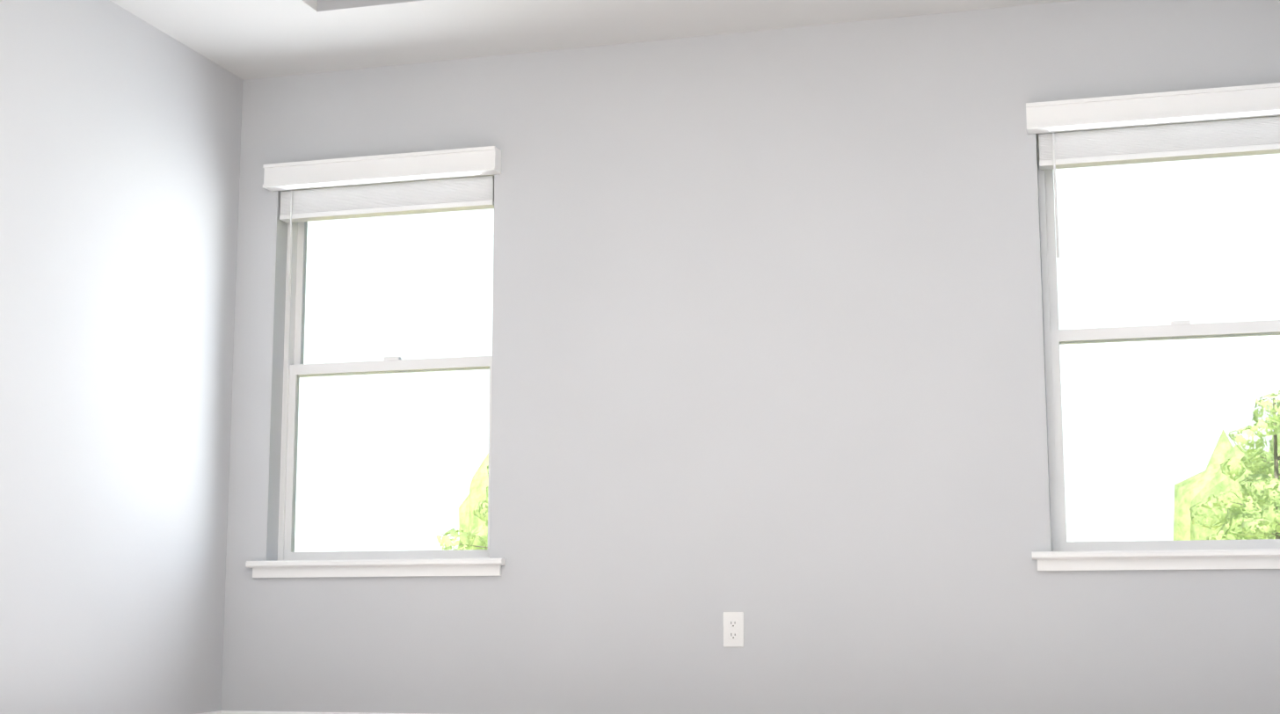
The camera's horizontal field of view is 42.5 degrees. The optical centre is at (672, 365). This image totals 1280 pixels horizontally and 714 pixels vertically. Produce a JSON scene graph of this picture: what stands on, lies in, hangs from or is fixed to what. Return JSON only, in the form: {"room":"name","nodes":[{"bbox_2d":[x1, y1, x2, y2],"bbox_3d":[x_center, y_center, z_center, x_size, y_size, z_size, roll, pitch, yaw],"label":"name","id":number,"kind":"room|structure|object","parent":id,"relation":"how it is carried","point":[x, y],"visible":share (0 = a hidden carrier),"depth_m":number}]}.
{"room":"empty bedroom","nodes":[
{"label":"empty bedroom","id":0,"kind":"room"},
{"bbox_2d":[0,0,242,713],"bbox_3d":[-2.611,-0.639,2.756,0.140,3.000,7.330,-2,-9,15],"label":"wall","id":1,"kind":"structure","parent":0,"point":[120,128],"depth_m":5.35},
{"bbox_2d":[196,710,223,713],"bbox_3d":[-2.532,0.797,2.527,0.014,0.092,7.050,-2,-9,15],"label":"baseboard","id":2,"kind":"structure","parent":1,"relation":"attached to","point":[219,711],"depth_m":5.85},
{"bbox_2d":[109,0,1075,79],"bbox_3d":[-0.641,-1.930,2.406,3.951,0.560,7.050,-2,-9,15],"label":"ceiling","id":3,"kind":"structure","parent":0,"point":[243,40],"depth_m":5.65},
{"bbox_2d":[220,0,1279,713],"bbox_3d":[0.366,-0.230,5.648,4.091,3.000,0.140,-2,-9,15],"label":"wall","id":4,"kind":"structure","parent":0,"point":[767,352],"depth_m":5.56},
{"bbox_2d":[223,710,426,713],"bbox_3d":[0.299,1.201,5.380,3.921,0.092,0.014,-2,-9,15],"label":"baseboard","id":5,"kind":"structure","parent":4,"relation":"attached to","point":[251,712],"depth_m":5.83},
{"bbox_2d":[245,145,505,577],"bbox_3d":[-1.044,0.002,5.971,0.980,1.518,0.219,-2,-9,15],"label":"window","id":6,"kind":"structure","parent":4,"relation":"in","point":[437,181],"depth_m":6.02},
{"bbox_2d":[722,611,743,647],"bbox_3d":[0.202,0.875,5.456,0.070,0.115,0.009,-2,-9,15],"label":"electrical outlet","id":7,"kind":"object","parent":4,"relation":"attached to","point":[733,628],"visible":1,"depth_m":5.45},
{"bbox_2d":[1025,82,1279,570],"bbox_3d":[1.629,-0.112,5.260,0.980,1.518,0.219,-2,-9,15],"label":"window","id":8,"kind":"structure","parent":4,"relation":"in","point":[1232,121],"depth_m":5.31},
{"bbox_3d":[33.238,19.320,126.623,300.000,0.200,253.540,-2,-9,15],"label":"ground","id":9,"kind":"structure","parent":0,"visible":0},
{"bbox_2d":[436,390,1279,550],"bbox_3d":[8.251,3.312,35.876,33.342,6.278,22.542,-2,-9,15],"label":"trees","id":10,"kind":"object","parent":9,"relation":"on","point":[1266,495],"depth_m":27.86},
{"bbox_2d":[458,412,1279,547],"bbox_3d":[12.824,5.258,50.278,42.621,7.876,8.296,-2,-9,15],"label":"tree","id":11,"kind":"object","parent":9,"relation":"on","point":[1181,512],"depth_m":51.14}
]}

